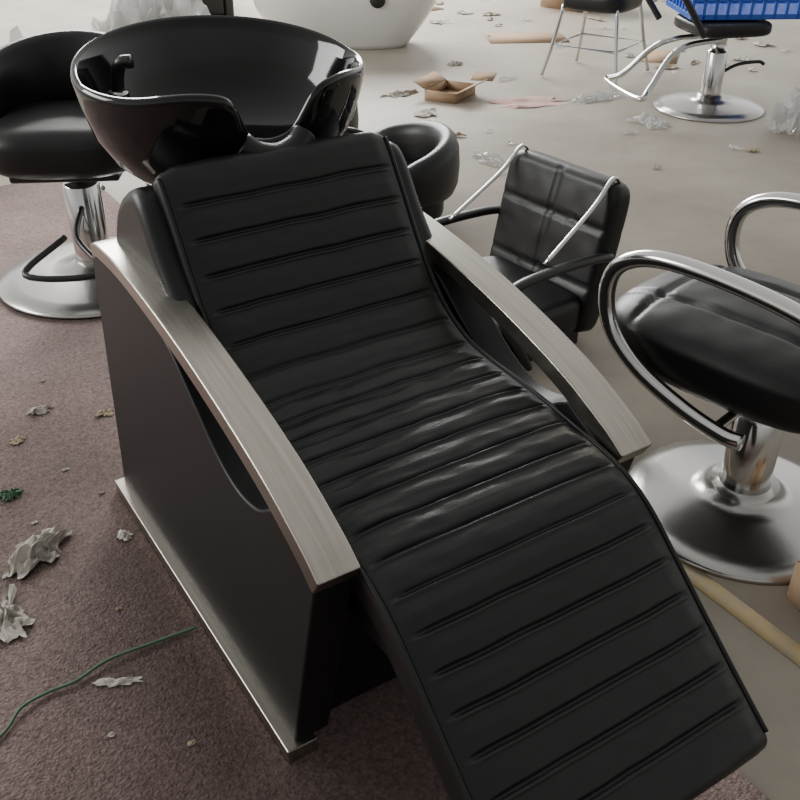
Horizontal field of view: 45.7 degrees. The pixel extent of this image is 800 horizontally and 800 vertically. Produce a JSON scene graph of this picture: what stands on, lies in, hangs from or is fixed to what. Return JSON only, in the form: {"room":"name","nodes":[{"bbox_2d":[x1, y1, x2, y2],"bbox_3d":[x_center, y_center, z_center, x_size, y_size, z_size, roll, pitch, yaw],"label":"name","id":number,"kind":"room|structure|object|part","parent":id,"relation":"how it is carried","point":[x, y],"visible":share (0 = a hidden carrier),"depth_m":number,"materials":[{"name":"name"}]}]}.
{"room":"salon","nodes":[
{"label":"salon","id":0,"kind":"room"},
{"bbox_2d":[0,0,799,799],"bbox_3d":[-0.694,-2.222,6.479,22.000,0.102,20.000,-19,37,-27],"label":"floor","id":1,"kind":"structure","parent":0,"point":[684,206],"depth_m":4.94,"materials":[{"name":"concrete"}]},
{"bbox_2d":[9,25,22,42],"bbox_3d":[-2.114,-1.596,4.841,0.751,0.576,0.770,-19,37,-27],"label":"sheet","id":2,"kind":"object","parent":1,"relation":"on","point":[15,34],"visible":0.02,"depth_m":4.74,"materials":[{"name":"white paper"}]},
{"bbox_2d":[91,0,210,32],"bbox_3d":[-1.776,-3.033,6.939,0.976,0.790,0.583,-19,37,-27],"label":"sheet","id":3,"kind":"object","parent":1,"relation":"on","point":[121,13],"visible":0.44,"depth_m":6.91,"materials":[{"name":"white"}]},
{"bbox_2d":[202,0,233,15],"bbox_3d":[-1.803,-3.691,7.944,0.640,0.842,0.896,-9,33,-15],"label":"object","id":4,"kind":"object","parent":1,"relation":"on","point":[215,7],"visible":0.28,"depth_m":7.85,"materials":[{"name":"black plastic"}]},
{"bbox_2d":[254,0,435,49],"bbox_3d":[-0.379,-2.971,6.869,1.360,0.760,0.690,0,32,0],"label":"bathtub","id":5,"kind":"object","parent":1,"relation":"on","point":[357,24],"visible":0.76,"depth_m":6.71,"materials":[{"name":"white ceramic"}]},
{"bbox_2d":[344,104,358,134],"bbox_3d":[-0.522,-1.269,4.468,0.629,0.417,0.658,26,40,35],"label":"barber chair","id":6,"kind":"object","parent":1,"relation":"on","point":[354,123],"visible":0.02,"depth_m":4.37,"materials":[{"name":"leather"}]},
{"bbox_2d":[0,182,768,799],"bbox_3d":[-1.990,1.282,0.775,5.620,0.004,7.100,-19,37,-27],"label":"carpet","id":7,"kind":"object","parent":1,"relation":"on","point":[372,746],"visible":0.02,"depth_m":1.97,"materials":[{"name":"carpet"}]},
{"bbox_2d":[0,488,23,500],"bbox_3d":[-0.995,0.237,2.425,0.069,0.017,0.048,-19,37,-27],"label":"scrap","id":8,"kind":"object","parent":7,"relation":"on","point":[7,494],"visible":1,"depth_m":2.42,"materials":[{"name":"green"}]},
{"bbox_2d":[8,435,25,444],"bbox_3d":[-1.063,0.107,2.638,0.041,0.011,0.045,-1,32,-2],"label":"paper scrap","id":9,"kind":"object","parent":7,"relation":"on","point":[19,438],"visible":1,"depth_m":2.63,"materials":[{"name":"beige paper"}]},
{"bbox_2d":[0,583,34,642],"bbox_3d":[-0.871,0.458,2.058,0.129,0.031,0.209,-27,41,-36],"label":"crumpled paper","id":10,"kind":"object","parent":7,"relation":"on","point":[12,617],"visible":1,"depth_m":2.04,"materials":[{"name":"white paper"}]},
{"bbox_2d":[2,524,72,578],"bbox_3d":[-0.854,0.344,2.230,0.120,0.043,0.184,2,32,3],"label":"crumpled paper","id":11,"kind":"object","parent":7,"relation":"on","point":[44,546],"visible":1,"depth_m":2.22,"materials":[{"name":"white paper"}]},
{"bbox_2d":[26,405,53,414],"bbox_3d":[-1.048,0.023,2.767,0.081,0.018,0.049,-9,33,-14],"label":"paper scrap","id":12,"kind":"object","parent":7,"relation":"on","point":[40,409],"visible":1,"depth_m":2.76,"materials":[{"name":"white paper"}]},
{"bbox_2d":[0,30,124,319],"bbox_3d":[-1.129,-0.789,3.304,0.710,0.827,0.807,-2,32,-4],"label":"chair","id":13,"kind":"object","parent":7,"relation":"on","point":[46,136],"visible":0.55,"depth_m":3.28,"materials":[{"name":"black leather"}]},
{"bbox_3d":[-1.144,-1.115,3.322,0.629,0.295,0.328,-2,32,-4],"label":"wrap backrest","id":14,"kind":"part","parent":13,"relation":"part of","materials":[{"name":"black leather"}]},
{"bbox_3d":[-1.131,-0.900,3.262,0.500,0.200,0.490,-2,32,-4],"label":"seat","id":15,"kind":"part","parent":13,"relation":"part of","materials":[{"name":"black leather"}]},
{"bbox_2d":[0,626,196,737],"bbox_3d":[-0.654,0.576,1.887,0.552,0.010,0.065,-27,41,-36],"label":"twine","id":16,"kind":"object","parent":7,"relation":"on","point":[21,707],"visible":1,"depth_m":1.92,"materials":[{"name":"green fabric"}]},
{"bbox_2d":[95,408,113,415],"bbox_3d":[-0.856,0.036,2.755,0.055,0.007,0.039,-19,37,-27],"label":"paper scrap","id":17,"kind":"object","parent":7,"relation":"on","point":[108,411],"visible":1,"depth_m":2.76,"materials":[{"name":"beige paper"}]},
{"bbox_2d":[108,731,115,736],"bbox_3d":[-0.547,0.633,1.802,0.014,0.004,0.014,15,35,23],"label":"paper scrap","id":18,"kind":"object","parent":7,"relation":"on","point":[111,733],"visible":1,"depth_m":1.80,"materials":[{"name":"white paper"}]},
{"bbox_2d":[93,676,143,686],"bbox_3d":[-0.568,0.565,1.909,0.105,0.008,0.025,-2,32,-3],"label":"paper scrap","id":19,"kind":"object","parent":7,"relation":"on","point":[111,682],"visible":1,"depth_m":1.91,"materials":[{"name":"white paper"}]},
{"bbox_2d":[117,529,132,540],"bbox_3d":[-0.665,0.322,2.291,0.047,0.015,0.035,27,41,36],"label":"paper scrap","id":20,"kind":"object","parent":7,"relation":"on","point":[125,535],"visible":1,"depth_m":2.29,"materials":[{"name":"white paper"}]},
{"bbox_2d":[187,739,195,745],"bbox_3d":[-0.392,0.644,1.786,0.019,0.004,0.013,-19,37,-27],"label":"paper scrap","id":21,"kind":"object","parent":7,"relation":"on","point":[192,742],"visible":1,"depth_m":1.78,"materials":[{"name":"beige paper"}]},
{"bbox_2d":[70,15,768,799],"bbox_3d":[-0.070,-0.028,1.836,0.704,1.091,1.692,-19,37,-27],"label":"chair","id":22,"kind":"object","parent":7,"relation":"on","point":[334,448],"visible":1,"depth_m":1.70,"materials":[{"name":"black leather"}]},
{"bbox_3d":[-0.442,0.429,2.103,0.062,0.033,0.980,-19,37,-27],"label":"trim","id":23,"kind":"part","parent":22,"relation":"part of","materials":[{"name":"metal"}]},
{"bbox_2d":[70,15,364,184],"bbox_3d":[-0.384,-0.622,2.055,0.615,0.280,0.529,-19,41,-27],"label":"basin","id":24,"kind":"object","parent":22,"relation":"in","point":[160,95],"depth_m":2.09,"materials":[{"name":"black ceramic"}]},
{"bbox_3d":[-0.388,0.146,1.886,0.072,0.684,1.074,-19,37,-27],"label":"panel","id":25,"kind":"part","parent":22,"relation":"part of","materials":[{"name":"black leather"}]},
{"bbox_3d":[-0.353,-0.034,1.699,0.074,0.235,0.987,-19,37,-27],"label":"armrest","id":26,"kind":"part","parent":22,"relation":"part of","materials":[{"name":"metal"}]},
{"bbox_3d":[0.108,-0.022,2.154,0.072,0.684,1.074,-19,37,-27],"label":"panel","id":27,"kind":"part","parent":22,"relation":"part of","materials":[{"name":"black leather"}]},
{"bbox_3d":[0.151,-0.204,1.971,0.074,0.235,0.987,-19,37,-27],"label":"armrest","id":28,"kind":"part","parent":22,"relation":"part of","materials":[{"name":"wood"}]},
{"bbox_2d":[380,89,418,97],"bbox_3d":[0.000,-1.884,5.815,0.277,0.032,0.109,-19,37,-27],"label":"paper scrap","id":29,"kind":"object","parent":1,"relation":"on","point":[397,93],"visible":1,"depth_m":5.80,"materials":[{"name":"white paper"}]},
{"bbox_2d":[345,120,459,218],"bbox_3d":[-0.082,-0.927,3.956,0.658,0.380,0.629,-7,33,-11],"label":"barber chair","id":30,"kind":"object","parent":1,"relation":"on","point":[430,149],"visible":0.26,"depth_m":3.83,"materials":[{"name":"black leather"}]},
{"bbox_3d":[-0.267,-1.074,4.167,0.409,0.249,0.036,-7,33,-11],"label":"arm","id":31,"kind":"part","parent":30,"relation":"part of","materials":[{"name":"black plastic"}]},
{"bbox_3d":[0.079,-1.001,3.952,0.328,0.250,0.628,-7,33,-11],"label":"wrap backrest","id":32,"kind":"part","parent":30,"relation":"part of","materials":[{"name":"black leather"}]},
{"bbox_3d":[-0.083,-0.868,3.993,0.490,0.200,0.500,-7,33,-11],"label":"seat","id":33,"kind":"part","parent":30,"relation":"part of","materials":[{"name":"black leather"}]},
{"bbox_2d":[413,71,487,103],"bbox_3d":[0.306,-1.891,5.758,0.366,0.104,0.286,16,36,24],"label":"cardboard box","id":34,"kind":"object","parent":1,"relation":"on","point":[437,88],"visible":1,"depth_m":5.76,"materials":[{"name":"brown cardboard"}]},
{"bbox_2d":[447,60,462,65],"bbox_3d":[0.372,-2.304,6.486,0.110,0.033,0.097,-19,37,-27],"label":"paper scrap","id":35,"kind":"object","parent":1,"relation":"on","point":[452,63],"visible":1,"depth_m":6.48,"materials":[{"name":"white paper"}]},
{"bbox_2d":[471,151,506,167],"bbox_3d":[0.453,-1.205,4.726,0.137,0.035,0.271,-19,37,-27],"label":"sheet","id":36,"kind":"object","parent":1,"relation":"on","point":[493,158],"visible":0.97,"depth_m":4.71,"materials":[{"name":"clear plastic"}]},
{"bbox_2d":[488,96,565,107],"bbox_3d":[0.788,-1.788,5.675,0.516,0.018,0.262,-5,32,-8],"label":"sheet","id":37,"kind":"object","parent":1,"relation":"on","point":[528,101],"visible":1,"depth_m":5.66,"materials":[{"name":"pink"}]},
{"bbox_2d":[434,144,629,370],"bbox_3d":[0.331,-0.453,3.037,0.623,0.550,0.550,-21,38,-30],"label":"salon chair","id":38,"kind":"object","parent":1,"relation":"on","point":[560,224],"visible":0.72,"depth_m":3.03,"materials":[{"name":"black leather"}]},
{"bbox_3d":[0.281,-0.302,3.088,0.500,0.160,0.470,-21,38,-30],"label":"seat","id":39,"kind":"part","parent":38,"relation":"part of","materials":[{"name":"black leather"}]},
{"bbox_3d":[0.506,-0.530,3.142,0.116,0.500,0.490,-10,31,-37],"label":"backrest","id":40,"kind":"part","parent":38,"relation":"part of","materials":[{"name":"black leather"}]},
{"bbox_2d":[431,6,678,80],"bbox_3d":[0.264,-2.687,7.125,2.599,0.006,2.958,-19,37,-27],"label":"flattened cardboard","id":41,"kind":"object","parent":1,"relation":"on","point":[656,56],"visible":0.53,"depth_m":7.13,"materials":[{"name":"brown cardboard"}]},
{"bbox_2d":[540,0,581,11],"bbox_3d":[1.561,-3.657,8.323,0.506,0.382,0.729,-27,41,-36],"label":"cardboard box","id":42,"kind":"object","parent":1,"relation":"on","point":[555,4],"visible":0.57,"depth_m":8.29,"materials":[{"name":"brown cardboard"}]},
{"bbox_2d":[540,0,648,84],"bbox_3d":[1.285,-2.379,6.120,0.543,0.532,0.543,20,37,29],"label":"stool","id":43,"kind":"object","parent":1,"relation":"on","point":[615,7],"visible":0.96,"depth_m":5.93,"materials":[{"name":"silver metal"}]},
{"bbox_3d":[0.979,-2.308,6.098,0.136,0.434,0.024,-6,32,-9],"label":"leg","id":44,"kind":"part","parent":43,"relation":"part of","materials":[{"name":"silver metal"}]},
{"bbox_3d":[1.229,-2.500,6.405,0.024,0.434,0.136,-6,32,-9],"label":"leg","id":45,"kind":"part","parent":43,"relation":"part of","materials":[{"name":"silver metal"}]},
{"bbox_3d":[1.285,-2.545,6.016,0.440,0.140,0.440,20,37,29],"label":"seat","id":46,"kind":"part","parent":43,"relation":"part of","materials":[{"name":"black leather"}]},
{"bbox_3d":[1.341,-2.176,5.886,0.024,0.434,0.136,-6,32,-9],"label":"leg","id":47,"kind":"part","parent":43,"relation":"part of","materials":[{"name":"silver metal"}]},
{"bbox_3d":[1.591,-2.368,6.194,0.136,0.434,0.024,-6,32,-9],"label":"leg","id":48,"kind":"part","parent":43,"relation":"part of","materials":[{"name":"silver metal"}]},
{"bbox_2d":[567,90,623,103],"bbox_3d":[1.210,-1.847,5.733,0.497,0.057,0.159,-19,37,-27],"label":"sheet","id":49,"kind":"object","parent":1,"relation":"on","point":[599,95],"visible":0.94,"depth_m":5.71,"materials":[{"name":"white"}]},
{"bbox_2d":[414,0,799,172],"bbox_3d":[0.769,-2.531,6.843,5.372,0.028,6.219,-19,37,-27],"label":"litter","id":50,"kind":"object","parent":1,"relation":"on","point":[428,111],"visible":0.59,"depth_m":6.59,"materials":[{"name":"paper"}]},
{"bbox_2d":[626,111,672,129],"bbox_3d":[1.392,-1.561,5.272,0.176,0.060,0.284,-19,37,-27],"label":"sheet","id":51,"kind":"object","parent":1,"relation":"on","point":[653,123],"visible":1,"depth_m":5.26,"materials":[{"name":"white"}]},
{"bbox_2d":[603,0,771,122],"bbox_3d":[1.672,-2.004,5.349,0.901,0.730,0.630,-7,33,-11],"label":"chair","id":52,"kind":"object","parent":1,"relation":"on","point":[707,105],"visible":0.89,"depth_m":5.38,"materials":[{"name":"silver metal"}]},
{"bbox_3d":[1.407,-2.314,5.421,0.220,0.281,0.041,-5,32,-8],"label":"arm","id":53,"kind":"part","parent":52,"relation":"part of","materials":[{"name":"black plastic"}]},
{"bbox_3d":[1.527,-2.027,4.962,0.220,0.281,0.041,-8,33,-13],"label":"arm","id":54,"kind":"part","parent":52,"relation":"part of","materials":[{"name":"black plastic"}]},
{"bbox_3d":[1.804,-2.104,5.321,0.440,0.080,0.440,-7,33,-11],"label":"seat","id":55,"kind":"part","parent":52,"relation":"part of","materials":[{"name":"black leather"}]},
{"bbox_2d":[666,0,799,19],"bbox_3d":[1.967,-2.320,5.313,0.796,0.280,0.476,-1,32,-2],"label":"plastic crate","id":56,"kind":"object","parent":52,"relation":"on","point":[705,9],"visible":0.92,"depth_m":5.19,"materials":[{"name":"blue plastic"}]},
{"bbox_3d":[1.577,-2.204,5.365,0.012,0.028,0.460,-1,32,-2],"label":"rail","id":57,"kind":"part","parent":56,"relation":"part of","materials":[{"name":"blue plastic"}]},
{"bbox_3d":[1.957,-2.335,5.574,0.780,0.028,0.012,-1,32,-2],"label":"rail","id":58,"kind":"part","parent":56,"relation":"part of","materials":[{"name":"blue plastic"}]},
{"bbox_3d":[1.977,-2.170,5.136,0.780,0.028,0.012,-1,32,-2],"label":"rail","id":59,"kind":"part","parent":56,"relation":"part of","materials":[{"name":"blue plastic"}]},
{"bbox_3d":[1.977,-2.091,5.185,0.780,0.028,0.012,-1,32,-2],"label":"rail","id":60,"kind":"part","parent":56,"relation":"part of","materials":[{"name":"blue plastic"}]},
{"bbox_3d":[1.977,-1.922,5.480,0.273,0.069,0.020,-7,33,-11],"label":"pump lever","id":61,"kind":"part","parent":52,"relation":"part of","materials":[{"name":"black plastic"}]},
{"bbox_2d":[598,192,799,585],"bbox_3d":[0.892,-0.129,2.123,0.600,0.969,0.824,-26,40,-35],"label":"armchair","id":62,"kind":"object","parent":1,"relation":"on","point":[727,503],"visible":1,"depth_m":2.16,"materials":[{"name":"grey"}]},
{"bbox_3d":[0.820,-0.135,2.187,0.480,0.203,0.640,-26,40,-35],"label":"seat","id":63,"kind":"part","parent":62,"relation":"part of","materials":[{"name":"black leather"}]},
{"bbox_2d":[767,86,799,138],"bbox_3d":[2.207,-1.587,5.098,0.413,0.289,0.404,-19,37,-27],"label":"sheet","id":64,"kind":"object","parent":1,"relation":"on","point":[787,118],"visible":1,"depth_m":5.09,"materials":[{"name":"white"}]},
{"bbox_2d":[786,560,799,611],"bbox_3d":[1.005,0.428,2.050,0.246,0.100,0.186,-7,33,-11],"label":"cardboard box","id":65,"kind":"object","parent":1,"relation":"on","point":[793,593],"visible":1,"depth_m":2.09,"materials":[{"name":"brown cardboard"}]}
]}

